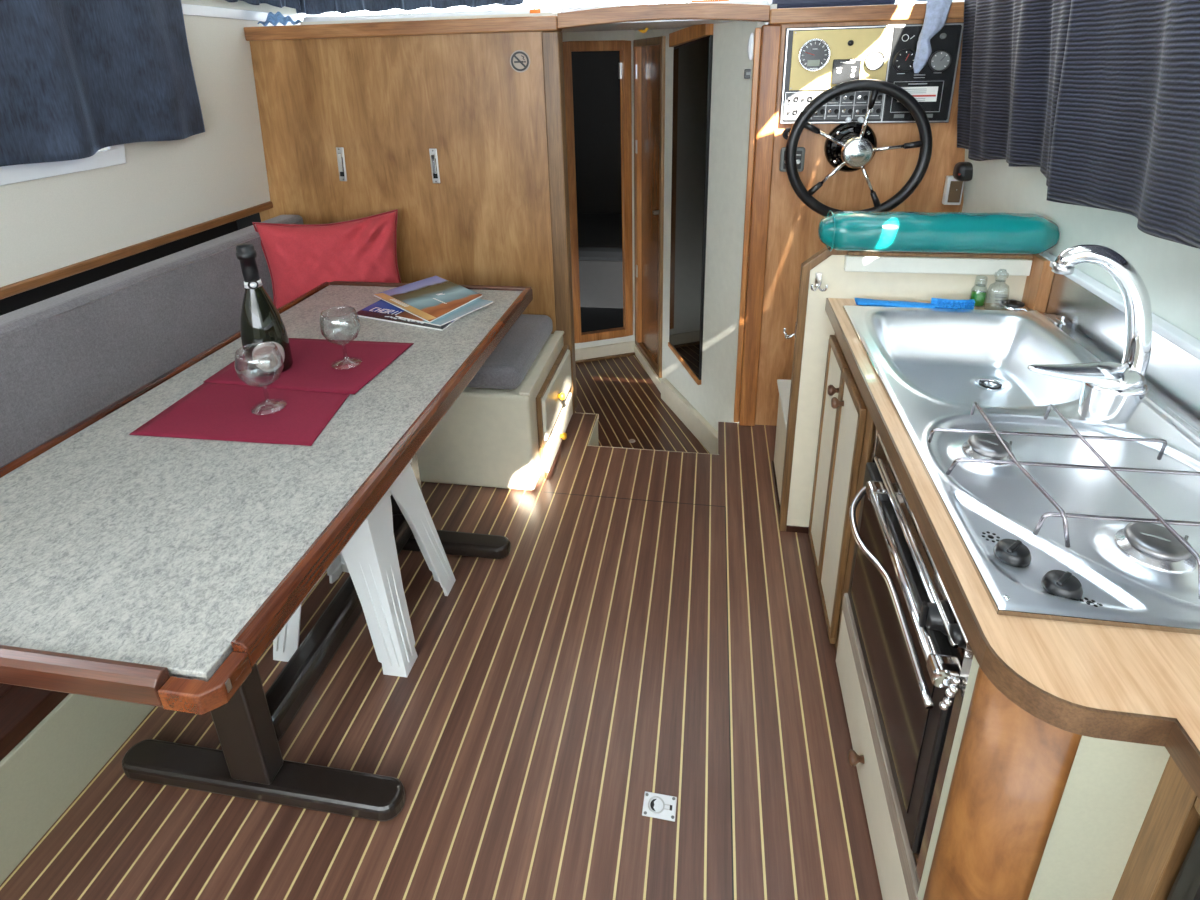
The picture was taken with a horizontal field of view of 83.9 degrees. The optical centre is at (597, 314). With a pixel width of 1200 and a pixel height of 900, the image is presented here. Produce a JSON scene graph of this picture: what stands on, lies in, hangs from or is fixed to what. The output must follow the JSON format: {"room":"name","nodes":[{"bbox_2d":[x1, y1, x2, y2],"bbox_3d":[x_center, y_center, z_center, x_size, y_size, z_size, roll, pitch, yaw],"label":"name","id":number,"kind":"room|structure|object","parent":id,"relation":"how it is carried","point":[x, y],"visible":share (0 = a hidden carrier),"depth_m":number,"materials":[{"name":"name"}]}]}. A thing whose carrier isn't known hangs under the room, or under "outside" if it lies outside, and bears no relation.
{"room":"ship interior","nodes":[
{"label":"ship interior","id":0,"kind":"room"},
{"bbox_2d":[0,213,260,315],"bbox_3d":[-1.798,0.660,1.116,0.260,0.960,4.200,2,21,9],"label":"wall","id":1,"kind":"structure","parent":0,"point":[32,296],"depth_m":2.30,"materials":[{"name":"black"}]},
{"bbox_2d":[0,0,335,286],"bbox_3d":[-1.661,-0.374,1.020,0.124,1.125,4.800,2,21,9],"label":"wall","id":2,"kind":"structure","parent":0,"point":[48,224],"depth_m":2.27,"materials":[{"name":"white paint"}]},
{"bbox_2d":[0,144,125,185],"bbox_3d":[-1.644,-0.411,1.002,0.082,0.661,2.102,2,21,9],"label":"window","id":3,"kind":"structure","parent":2,"relation":"in","point":[11,174],"depth_m":1.87,"materials":[{"name":"white plastic"}]},
{"bbox_2d":[0,201,272,299],"bbox_3d":[-1.740,0.265,0.921,0.059,0.029,4.139,2,21,9],"label":"trim","id":4,"kind":"structure","parent":2,"relation":"attached to","point":[12,289],"depth_m":2.10,"materials":[{"name":"brown wood"}]},
{"bbox_2d":[182,3,307,23],"bbox_3d":[-1.340,-1.154,2.569,0.014,0.035,0.790,2,21,9],"label":"trim","id":5,"kind":"structure","parent":2,"relation":"attached to","point":[188,9],"depth_m":2.44,"materials":[{"name":"white plastic"}]},
{"bbox_2d":[225,0,300,9],"bbox_3d":[-1.314,-1.313,2.497,0.042,0.278,0.581,2,21,9],"label":"window curtain","id":6,"kind":"object","parent":2,"relation":"hanging from","point":[295,4],"visible":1,"depth_m":2.66,"materials":[{"name":"blue fabric"}]},
{"bbox_2d":[0,413,882,899],"bbox_3d":[-0.381,1.179,1.034,2.800,0.020,4.145,2,21,9],"label":"floor","id":7,"kind":"structure","parent":0,"point":[649,622],"depth_m":1.55,"materials":[{"name":"brown wood"}]},
{"bbox_2d":[0,215,303,884],"bbox_3d":[-1.348,0.548,1.482,0.503,0.888,3.100,2,21,9],"label":"settee","id":8,"kind":"object","parent":7,"relation":"on","point":[66,357],"visible":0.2,"depth_m":1.73,"materials":[{"name":"grey fabric"}]},
{"bbox_2d":[0,281,532,820],"bbox_3d":[-0.750,0.501,1.841,0.865,0.691,1.692,2,21,9],"label":"dining table","id":9,"kind":"object","parent":7,"relation":"on","point":[146,570],"visible":0.85,"depth_m":1.32,"materials":[{"name":"grey laminate"}]},
{"bbox_2d":[129,383,349,445],"bbox_3d":[-0.831,0.231,1.609,0.460,0.004,0.275,2,21,9],"label":"placemat","id":10,"kind":"object","parent":9,"relation":"on","point":[211,411],"visible":0.99,"depth_m":1.58,"materials":[{"name":"red fabric"}]},
{"bbox_2d":[235,342,286,414],"bbox_3d":[-0.801,0.152,1.594,0.103,0.154,0.103,2,21,9],"label":"wine glass","id":11,"kind":"object","parent":10,"relation":"on","point":[269,411],"visible":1,"depth_m":1.60,"materials":[{"name":"clear glass"}]},
{"bbox_2d":[204,338,413,393],"bbox_3d":[-0.801,0.133,1.858,0.467,0.004,0.324,2,21,9],"label":"placemat","id":12,"kind":"object","parent":9,"relation":"on","point":[311,369],"visible":0.78,"depth_m":1.82,"materials":[{"name":"red fabric"}]},
{"bbox_2d":[236,243,292,376],"bbox_3d":[-0.896,-0.016,1.760,0.113,0.350,0.114,2,21,9],"label":"wine bottle","id":13,"kind":"object","parent":12,"relation":"on","point":[261,323],"visible":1,"depth_m":1.74,"materials":[{"name":"green glass"}]},
{"bbox_2d":[320,306,361,369],"bbox_3d":[-0.696,0.062,1.817,0.103,0.154,0.103,2,21,9],"label":"wine glass","id":14,"kind":"object","parent":12,"relation":"on","point":[354,311],"visible":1,"depth_m":1.82,"materials":[{"name":"clear glass"}]},
{"bbox_2d":[353,299,460,330],"bbox_3d":[-0.603,-0.023,2.256,0.379,0.007,0.272,7,23,22],"label":"magazine","id":15,"kind":"object","parent":9,"relation":"on","point":[382,310],"visible":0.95,"depth_m":2.20,"materials":[{"name":"paper"}]},
{"bbox_2d":[369,307,422,323],"bbox_3d":[-0.654,0.001,2.189,0.251,0.001,0.065,8,23,24],"label":"print","id":16,"kind":"object","parent":15,"relation":"on","point":[388,314],"depth_m":2.19},
{"bbox_2d":[395,299,492,325],"bbox_3d":[-0.516,-0.021,2.227,0.218,0.005,0.251,11,24,29],"label":"magazine","id":17,"kind":"object","parent":15,"relation":"on","point":[476,304],"visible":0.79,"depth_m":2.17,"materials":[{"name":"paper"}]},
{"bbox_2d":[374,276,481,322],"bbox_3d":[-0.574,-0.064,2.324,0.269,0.007,0.413,-20,28,-40],"label":"magazine","id":18,"kind":"object","parent":17,"relation":"on","point":[429,299],"visible":1,"depth_m":2.31,"materials":[{"name":"paper"}]},
{"bbox_2d":[273,459,455,676],"bbox_3d":[-0.647,0.633,1.798,0.382,0.470,0.350,2,21,9],"label":"plastic stool","id":19,"kind":"object","parent":7,"relation":"on","point":[370,557],"visible":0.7,"depth_m":1.69,"materials":[{"name":"white plastic"}]},
{"bbox_2d":[416,314,572,489],"bbox_3d":[-0.755,0.295,2.684,1.267,0.478,0.573,2,21,9],"label":"bench","id":20,"kind":"object","parent":7,"relation":"on","point":[507,428],"visible":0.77,"depth_m":2.40,"materials":[{"name":"beige paint"}]},
{"bbox_2d":[252,209,400,308],"bbox_3d":[-1.026,-0.166,2.616,0.530,0.440,0.217,-10,22,-21],"label":"throw pillow","id":21,"kind":"object","parent":20,"relation":"on","point":[300,258],"visible":0.57,"depth_m":2.53,"materials":[{"name":"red fabric"}]},
{"bbox_2d":[467,314,552,389],"bbox_3d":[-0.737,0.113,2.616,1.034,0.090,0.553,2,21,9],"label":"seat cushion","id":22,"kind":"object","parent":20,"relation":"on","point":[514,362],"depth_m":2.41,"materials":[{"name":"grey fabric"}]},
{"bbox_2d":[642,791,676,821],"bbox_3d":[0.128,1.019,1.385,0.069,0.005,0.051,2,21,9],"label":"floor latch","id":23,"kind":"object","parent":7,"relation":"on","point":[655,805],"visible":1,"depth_m":1.38,"materials":[{"name":"metal"}]},
{"bbox_2d":[772,379,790,516],"bbox_3d":[0.920,0.471,2.269,0.602,0.362,0.345,2,21,9],"label":"panel","id":24,"kind":"object","parent":7,"relation":"on","point":[784,386],"visible":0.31,"depth_m":2.33,"materials":[{"name":"beige paint"}]},
{"bbox_2d":[778,246,1032,532],"bbox_3d":[0.880,0.268,1.970,0.604,0.957,0.049,2,21,9],"label":"wall","id":25,"kind":"structure","parent":7,"relation":"on","point":[911,276],"depth_m":1.86,"materials":[{"name":"beige paint"}]},
{"bbox_2d":[811,272,827,291],"bbox_3d":[0.615,-0.090,1.858,0.046,0.049,0.034,2,21,9],"label":"coat hook","id":26,"kind":"object","parent":25,"relation":"attached to","point":[818,276],"visible":1,"depth_m":1.86,"materials":[{"name":"silver metal"}]},
{"bbox_2d":[818,211,1058,254],"bbox_3d":[0.892,-0.220,1.772,0.589,0.104,0.131,2,21,9],"label":"bolster cushion","id":27,"kind":"object","parent":25,"relation":"on","point":[919,232],"visible":1,"depth_m":1.72,"materials":[{"name":"teal fabric"}]},
{"bbox_2d":[808,334,1199,899],"bbox_3d":[0.720,0.775,0.908,0.538,0.776,2.358,2,21,9],"label":"base cabinet","id":28,"kind":"object","parent":7,"relation":"on","point":[1030,808],"visible":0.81,"depth_m":0.84,"materials":[{"name":"brown wood"}]},
{"bbox_2d":[848,424,973,886],"bbox_3d":[0.721,0.552,1.208,0.488,0.501,0.636,2,21,9],"label":"oven","id":29,"kind":"object","parent":28,"relation":"in","point":[918,654],"visible":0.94,"depth_m":1.10,"materials":[{"name":"black glass"}]},
{"bbox_2d":[825,298,1199,799],"bbox_3d":[0.716,0.396,0.762,0.534,0.036,2.357,2,21,9],"label":"countertop","id":30,"kind":"structure","parent":28,"relation":"on","point":[1134,685],"depth_m":0.76,"materials":[{"name":"brown wood"}]},
{"bbox_2d":[855,298,974,308],"bbox_3d":[0.842,-0.032,1.781,0.293,0.036,0.049,6,22,18],"label":"brush","id":31,"kind":"object","parent":30,"relation":"on","point":[935,302],"visible":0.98,"depth_m":1.76,"materials":[{"name":"blue plastic"}]},
{"bbox_2d":[971,275,987,306],"bbox_3d":[1.020,-0.065,1.784,0.040,0.083,0.032,2,21,9],"label":"bottle","id":32,"kind":"object","parent":30,"relation":"on","point":[978,296],"visible":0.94,"depth_m":1.78,"materials":[{"name":"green plastic"}]},
{"bbox_2d":[986,269,1008,310],"bbox_3d":[1.051,-0.067,1.748,0.055,0.111,0.040,2,21,9],"label":"sanitizer bottle","id":33,"kind":"object","parent":30,"relation":"on","point":[1005,269],"visible":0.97,"depth_m":1.74,"materials":[{"name":"clear plastic"}]},
{"bbox_2d":[999,299,1027,310],"bbox_3d":[1.099,-0.015,1.739,0.060,0.024,0.132,1,21,5],"label":"plug","id":34,"kind":"object","parent":30,"relation":"on","point":[1013,305],"visible":0.81,"depth_m":1.76,"materials":[{"name":"silver metal"}]},
{"bbox_2d":[843,305,1199,634],"bbox_3d":[0.809,0.225,1.287,0.475,0.162,1.081,2,21,9],"label":"cooktop","id":35,"kind":"object","parent":30,"relation":"in","point":[931,365],"visible":0.92,"depth_m":1.08,"materials":[{"name":"silver metal"}]},
{"bbox_2d":[928,402,1199,598],"bbox_3d":[0.754,0.240,1.034,0.364,0.051,0.443,-9,22,-20],"label":"support","id":36,"kind":"object","parent":35,"relation":"on","point":[1159,520],"visible":1,"depth_m":1.00,"materials":[{"name":"metal"}]},
{"bbox_2d":[1027,244,1151,423],"bbox_3d":[0.889,0.034,1.190,0.191,0.309,0.089,7,22,20],"label":"mixer tap","id":37,"kind":"object","parent":35,"relation":"on","point":[1111,392],"visible":1,"depth_m":1.18,"materials":[{"name":"silver metal"}]},
{"bbox_2d":[1078,383,1148,423],"bbox_3d":[0.933,0.148,1.211,0.099,0.078,0.079,2,21,9],"label":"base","id":38,"kind":"object","parent":37,"relation":"attached to","point":[1110,403],"depth_m":1.19,"materials":[{"name":"silver metal"}]},
{"bbox_2d":[1021,254,1053,312],"bbox_3d":[1.151,-0.083,1.743,0.030,0.139,0.075,2,21,9],"label":"board","id":39,"kind":"object","parent":30,"relation":"on","point":[1037,288],"visible":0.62,"depth_m":1.72,"materials":[{"name":"brown wood"}]},
{"bbox_2d":[1167,826,1199,899],"bbox_3d":[0.714,1.046,0.322,0.320,0.698,1.044,2,21,9],"label":"box","id":40,"kind":"object","parent":7,"relation":"on","point":[1186,886],"visible":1,"depth_m":0.71,"materials":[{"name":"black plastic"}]},
{"bbox_2d":[300,4,776,24],"bbox_3d":[-0.147,-1.362,3.140,1.800,0.019,1.500,2,21,9],"label":"ceiling","id":41,"kind":"structure","parent":0,"point":[772,6],"depth_m":2.50,"materials":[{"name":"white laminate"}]},
{"bbox_2d":[303,8,552,21],"bbox_3d":[-0.663,-1.145,2.572,0.983,0.040,0.050,1,21,6],"label":"striped pole","id":42,"kind":"object","parent":41,"relation":"on","point":[541,10],"visible":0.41,"depth_m":2.55,"materials":[{"name":"white plastic"}]},
{"bbox_2d":[571,51,621,213],"bbox_3d":[0.076,-0.727,4.334,3.100,1.975,2.160,2,21,9],"label":"wall","id":43,"kind":"structure","parent":0,"point":[595,74],"depth_m":5.20,"materials":[{"name":"black"}]},
{"bbox_2d":[631,28,648,32],"bbox_3d":[0.164,-1.193,2.771,0.076,0.045,0.070,-8,22,-16],"label":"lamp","id":44,"kind":"object","parent":43,"relation":"attached to","point":[635,29],"visible":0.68,"depth_m":2.76,"materials":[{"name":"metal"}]},
{"bbox_2d":[561,20,767,31],"bbox_3d":[-0.024,-1.160,2.664,2.590,0.025,0.600,2,21,9],"label":"trim","id":45,"kind":"structure","parent":43,"relation":"on","point":[654,24],"depth_m":2.57,"materials":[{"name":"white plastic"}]},
{"bbox_2d":[561,0,768,12],"bbox_3d":[0.272,-1.179,2.612,0.730,0.034,0.585,2,21,9],"label":"trim","id":46,"kind":"structure","parent":43,"relation":"attached to","point":[755,2],"depth_m":2.32,"materials":[{"name":"white plastic"}]},
{"bbox_2d":[691,0,729,1],"bbox_3d":[0.410,-1.167,2.498,0.320,0.014,0.160,2,21,9],"label":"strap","id":47,"kind":"object","parent":46,"relation":"on","point":[691,0],"visible":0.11,"depth_m":2.42,"materials":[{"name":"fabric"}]},
{"bbox_2d":[562,30,634,348],"bbox_3d":[-0.336,-0.562,3.683,1.140,1.850,0.030,-7,22,-15],"label":"wall","id":48,"kind":"structure","parent":0,"point":[629,35],"depth_m":3.59,"materials":[{"name":"white laminate"}]},
{"bbox_2d":[563,40,632,342],"bbox_3d":[0.010,-0.640,3.757,0.374,1.676,0.044,-7,22,-15],"label":"door","id":49,"kind":"structure","parent":48,"relation":"in","point":[624,46],"depth_m":3.70,"materials":[{"name":"brown wood"}]},
{"bbox_2d":[575,341,635,363],"bbox_3d":[-0.306,0.272,3.969,1.140,0.085,0.030,-7,22,-15],"label":"baseboard","id":50,"kind":"structure","parent":48,"relation":"attached to","point":[625,347],"depth_m":4.06,"materials":[{"name":"beige paint"}]},
{"bbox_2d":[895,2,916,3],"bbox_3d":[0.054,-1.713,3.980,3.300,0.020,2.240,2,21,9],"label":"trim","id":51,"kind":"structure","parent":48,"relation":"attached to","point":[898,2],"depth_m":2.72,"materials":[{"name":"white plastic"}]},
{"bbox_2d":[580,307,622,332],"bbox_3d":[0.156,0.113,5.012,3.100,0.020,1.400,2,21,9],"label":"floor","id":52,"kind":"structure","parent":0,"point":[592,318],"depth_m":5.21,"materials":[{"name":"black"}]},
{"bbox_2d":[577,213,622,307],"bbox_3d":[0.008,-0.425,4.918,2.000,0.440,1.040,2,21,9],"label":"bunk","id":53,"kind":"object","parent":52,"relation":"on","point":[599,234],"visible":0.09,"depth_m":4.49,"materials":[{"name":"grey fabric"}]},
{"bbox_2d":[249,18,964,425],"bbox_3d":[-0.067,-0.300,2.671,2.785,1.565,0.030,2,21,9],"label":"wall","id":54,"kind":"structure","parent":0,"point":[387,101],"depth_m":2.61,"materials":[{"name":"brown wood"}]},
{"bbox_2d":[336,147,346,180],"bbox_3d":[-1.040,-0.610,2.701,0.038,0.137,0.013,2,21,9],"label":"flush latch","id":55,"kind":"object","parent":54,"relation":"attached to","point":[339,150],"visible":1,"depth_m":2.70,"materials":[{"name":"metal"}]},
{"bbox_2d":[244,15,561,40],"bbox_3d":[-0.744,-1.070,2.498,1.230,0.049,0.085,2,21,9],"label":"trim","id":56,"kind":"structure","parent":54,"relation":"attached to","point":[530,23],"depth_m":2.45,"materials":[{"name":"brown wood"}]},
{"bbox_2d":[257,11,306,25],"bbox_3d":[-1.228,-1.153,2.593,0.153,0.059,0.102,2,21,9],"label":"folded cloth","id":57,"kind":"object","parent":56,"relation":"on","point":[272,18],"visible":0.99,"depth_m":2.58,"materials":[{"name":"blue fabric"}]},
{"bbox_2d":[429,148,439,182],"bbox_3d":[-0.647,-0.589,2.640,0.032,0.136,0.013,2,21,9],"label":"flush latch","id":58,"kind":"object","parent":54,"relation":"attached to","point":[432,151],"visible":1,"depth_m":2.64,"materials":[{"name":"metal"}]},
{"bbox_2d":[510,50,529,71],"bbox_3d":[-0.287,-0.931,2.449,0.077,0.077,0.003,2,21,9],"label":"no smoking sign","id":59,"kind":"object","parent":54,"relation":"attached to","point":[519,59],"visible":1,"depth_m":2.45,"materials":[{"name":"beige plastic"}]},
{"bbox_2d":[541,31,576,413],"bbox_3d":[-0.149,-0.302,2.697,0.065,1.556,0.068,2,21,9],"label":"trim","id":60,"kind":"structure","parent":54,"relation":"attached to","point":[552,41],"depth_m":2.59,"materials":[{"name":"brown wood"}]},
{"bbox_2d":[584,413,718,454],"bbox_3d":[0.186,0.498,2.784,0.626,0.021,0.260,2,21,9],"label":"trim","id":61,"kind":"structure","parent":54,"relation":"attached to","point":[584,413],"depth_m":2.73,"materials":[{"name":"beige paint"}]},
{"bbox_2d":[590,422,717,453],"bbox_3d":[0.234,0.622,2.808,0.600,0.230,0.283,2,21,9],"label":"trim","id":62,"kind":"structure","parent":54,"relation":"attached to","point":[594,442],"depth_m":2.89,"materials":[{"name":"beige paint"}]},
{"bbox_2d":[557,3,769,28],"bbox_3d":[0.222,-1.047,2.327,0.732,0.068,0.060,2,21,9],"label":"trim","id":63,"kind":"structure","parent":54,"relation":"attached to","point":[666,11],"depth_m":2.30,"materials":[{"name":"brown wood"}]},
{"bbox_2d":[782,128,790,139],"bbox_3d":[0.678,-0.646,2.378,0.040,0.040,0.022,2,21,9],"label":"lock","id":64,"kind":"object","parent":54,"relation":"attached to","point":[785,133],"visible":0.62,"depth_m":2.37,"materials":[{"name":"black plastic"}]},
{"bbox_2d":[783,322,796,338],"bbox_3d":[0.561,0.044,1.948,0.034,0.049,0.046,2,21,9],"label":"coat hook","id":65,"kind":"object","parent":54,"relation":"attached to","point":[795,329],"visible":1,"depth_m":1.95,"materials":[{"name":"silver metal"}]},
{"bbox_2d":[779,147,804,171],"bbox_3d":[0.700,-0.559,2.403,0.086,0.088,0.029,2,21,9],"label":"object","id":66,"kind":"object","parent":54,"relation":"attached to","point":[800,154],"visible":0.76,"depth_m":2.40,"materials":[{"name":"silver plastic"}]},
{"bbox_2d":[785,79,931,216],"bbox_3d":[0.881,-0.567,2.298,0.469,0.469,0.158,2,21,9],"label":"steering wheel","id":67,"kind":"object","parent":54,"relation":"attached to","point":[848,147],"visible":0.93,"depth_m":2.23,"materials":[{"name":"black plastic"}]},
{"bbox_2d":[768,2,963,24],"bbox_3d":[0.893,-1.005,2.227,0.628,0.048,0.095,2,21,9],"label":"trim","id":68,"kind":"structure","parent":54,"relation":"attached to","point":[890,12],"depth_m":2.19,"materials":[{"name":"brown wood"}]},
{"bbox_2d":[769,0,895,8],"bbox_3d":[0.839,-1.144,2.441,0.415,0.058,0.320,2,21,9],"label":"cushion","id":69,"kind":"object","parent":68,"relation":"on","point":[780,3],"visible":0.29,"depth_m":2.31,"materials":[{"name":"blue fabric"}]},
{"bbox_2d":[779,22,963,123],"bbox_3d":[0.915,-0.811,2.260,0.560,0.314,0.044,2,21,9],"label":"panel","id":70,"kind":"object","parent":54,"relation":"attached to","point":[816,59],"visible":0.83,"depth_m":2.25,"materials":[{"name":"black plastic"}]},
{"bbox_2d":[783,91,883,119],"bbox_3d":[0.812,-0.725,2.309,0.326,0.094,0.005,2,21,9],"label":"switch","id":71,"kind":"object","parent":70,"relation":"attached to","point":[853,105],"depth_m":2.31,"materials":[{"name":"black plastic"}]},
{"bbox_2d":[831,59,860,84],"bbox_3d":[0.840,-0.823,2.259,0.091,0.081,0.013,2,21,9],"label":"switch","id":72,"kind":"object","parent":70,"relation":"on","point":[842,70],"depth_m":2.25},
{"bbox_2d":[890,72,943,112],"bbox_3d":[1.078,-0.750,2.251,0.158,0.126,0.002,2,21,9],"label":"print","id":73,"kind":"object","parent":70,"relation":"attached to","point":[927,88],"depth_m":2.25,"materials":[{"name":"plastic"}]},
{"bbox_2d":[942,162,972,204],"bbox_3d":[1.254,-0.454,2.314,0.072,0.153,0.086,2,21,9],"label":"lever","id":74,"kind":"object","parent":54,"relation":"attached to","point":[963,171],"visible":0.97,"depth_m":2.33,"materials":[{"name":"black plastic"}]},
{"bbox_2d":[575,355,709,453],"bbox_3d":[-0.215,0.547,3.388,1.629,0.020,1.997,-7,21,-13],"label":"floor","id":75,"kind":"structure","parent":0,"point":[629,405],"depth_m":3.49,"materials":[{"name":"brown wood"}]},
{"bbox_2d":[635,29,670,379],"bbox_3d":[0.293,-0.527,3.546,0.030,1.850,0.601,-6,21,-11],"label":"wall","id":76,"kind":"structure","parent":0,"point":[650,33],"depth_m":3.25,"materials":[{"name":"white laminate"}]},
{"bbox_2d":[633,36,665,377],"bbox_3d":[0.274,-0.546,3.556,0.060,1.720,0.501,-6,21,-11],"label":"door","id":77,"kind":"structure","parent":76,"relation":"in","point":[649,53],"depth_m":3.53,"materials":[{"name":"brown wood"}]},
{"bbox_2d":[666,21,764,431],"bbox_3d":[0.471,-0.302,2.944,0.030,1.850,0.738,-8,22,-16],"label":"wall","id":78,"kind":"structure","parent":0,"point":[714,399],"depth_m":2.73,"materials":[{"name":"white paint"}]},
{"bbox_2d":[634,345,717,453],"bbox_3d":[0.402,0.413,3.510,0.088,0.115,1.357,-8,22,-16],"label":"baseboard","id":79,"kind":"structure","parent":78,"relation":"attached to","point":[692,419],"depth_m":3.30,"materials":[{"name":"beige paint"}]},
{"bbox_2d":[668,24,713,384],"bbox_3d":[0.396,-0.460,3.005,0.034,1.564,0.352,-8,22,-16],"label":"wall mirror","id":80,"kind":"object","parent":78,"relation":"attached to","point":[693,45],"visible":0.91,"depth_m":2.95,"materials":[{"name":"black mirror"}]},
{"bbox_2d":[744,69,750,78],"bbox_3d":[0.539,-0.862,2.385,0.032,0.032,0.014,2,21,9],"label":"plate","id":81,"kind":"object","parent":78,"relation":"attached to","point":[747,72],"visible":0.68,"depth_m":2.38,"materials":[{"name":"grey plastic"}]},
{"bbox_2d":[748,33,754,60],"bbox_3d":[0.539,-0.941,2.339,0.028,0.092,0.031,2,21,9],"label":"lamp","id":82,"kind":"object","parent":78,"relation":"attached to","point":[751,37],"depth_m":2.33,"materials":[{"name":"white plastic"}]},
{"bbox_2d":[734,24,781,425],"bbox_3d":[0.615,-0.271,2.567,0.065,1.552,0.080,2,21,9],"label":"trim","id":83,"kind":"structure","parent":78,"relation":"attached to","point":[771,34],"depth_m":2.49,"materials":[{"name":"brown wood"}]},
{"bbox_2d":[914,0,1199,339],"bbox_3d":[0.952,-0.296,0.586,0.182,1.090,4.800,2,21,9],"label":"wall","id":84,"kind":"structure","parent":0,"point":[1169,271],"depth_m":1.50,"materials":[{"name":"white paint"}]},
{"bbox_2d":[913,0,952,72],"bbox_3d":[1.101,-0.936,2.234,0.105,0.233,0.187,2,21,9],"label":"hanging cloth","id":85,"kind":"object","parent":84,"relation":"hanging from","point":[937,11],"visible":1,"depth_m":2.15,"materials":[{"name":"blue fabric"}]},
{"bbox_2d":[962,202,1198,339],"bbox_3d":[1.047,0.660,0.937,0.040,0.950,4.800,2,21,9],"label":"wall","id":86,"kind":"structure","parent":0,"point":[966,208],"depth_m":2.31,"materials":[{"name":"white paint"}]},
{"bbox_2d":[1039,251,1199,359],"bbox_3d":[0.982,0.256,0.684,0.034,0.016,2.400,2,21,9],"label":"trim","id":87,"kind":"structure","parent":86,"relation":"attached to","point":[1183,340],"depth_m":1.39,"materials":[{"name":"white plastic"}]},
{"bbox_2d":[1044,273,1199,438],"bbox_3d":[0.967,0.329,0.693,0.032,0.124,2.360,2,21,9],"label":"backsplash","id":88,"kind":"structure","parent":86,"relation":"attached to","point":[1172,376],"depth_m":1.41,"materials":[{"name":"silver metal"}]},
{"bbox_2d":[1029,309,1065,328],"bbox_3d":[1.130,0.000,1.673,0.013,0.033,0.132,-1,21,1],"label":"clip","id":89,"kind":"object","parent":88,"relation":"attached to","point":[1061,320],"visible":0.81,"depth_m":1.63,"materials":[{"name":"metal"}]},
{"bbox_3d":[-1.476,-1.050,1.498,0.012,0.011,1.420,2,21,9],"label":"rail","id":90,"kind":"object","parent":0,"visible":0},
{"bbox_2d":[0,0,204,166],"bbox_3d":[-1.485,-0.714,1.623,0.086,0.708,1.311,2,21,9],"label":"window curtain","id":91,"kind":"object","parent":90,"relation":"hanging from","point":[79,78],"visible":1,"depth_m":1.91,"materials":[{"name":"blue fabric"}]},
{"bbox_3d":[-0.781,-1.513,2.668,1.071,0.012,0.062,2,21,9],"label":"rail","id":92,"kind":"object","parent":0,"visible":0},
{"bbox_2d":[296,0,522,14],"bbox_3d":[-0.798,-1.375,2.696,1.023,0.269,0.072,3,21,12],"label":"window curtain","id":93,"kind":"object","parent":92,"relation":"hanging from","point":[310,7],"visible":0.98,"depth_m":2.75,"materials":[{"name":"blue fabric"}]},
{"bbox_3d":[0.867,-0.803,0.688,0.012,0.011,2.920,2,21,9],"label":"rail","id":94,"kind":"object","parent":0,"visible":0},
{"bbox_2d":[957,0,1070,185],"bbox_3d":[1.108,-0.789,1.770,0.130,0.798,0.802,2,21,9],"label":"window curtain","id":95,"kind":"object","parent":94,"relation":"hanging from","point":[1012,55],"visible":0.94,"depth_m":1.82,"materials":[{"name":"blue fabric"}]},
{"bbox_2d":[1047,0,1199,248],"bbox_3d":[0.862,-0.283,0.471,0.146,0.808,2.052,2,21,9],"label":"window curtain","id":96,"kind":"object","parent":94,"relation":"hanging from","point":[1126,136],"visible":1,"depth_m":1.29,"materials":[{"name":"blue fabric"}]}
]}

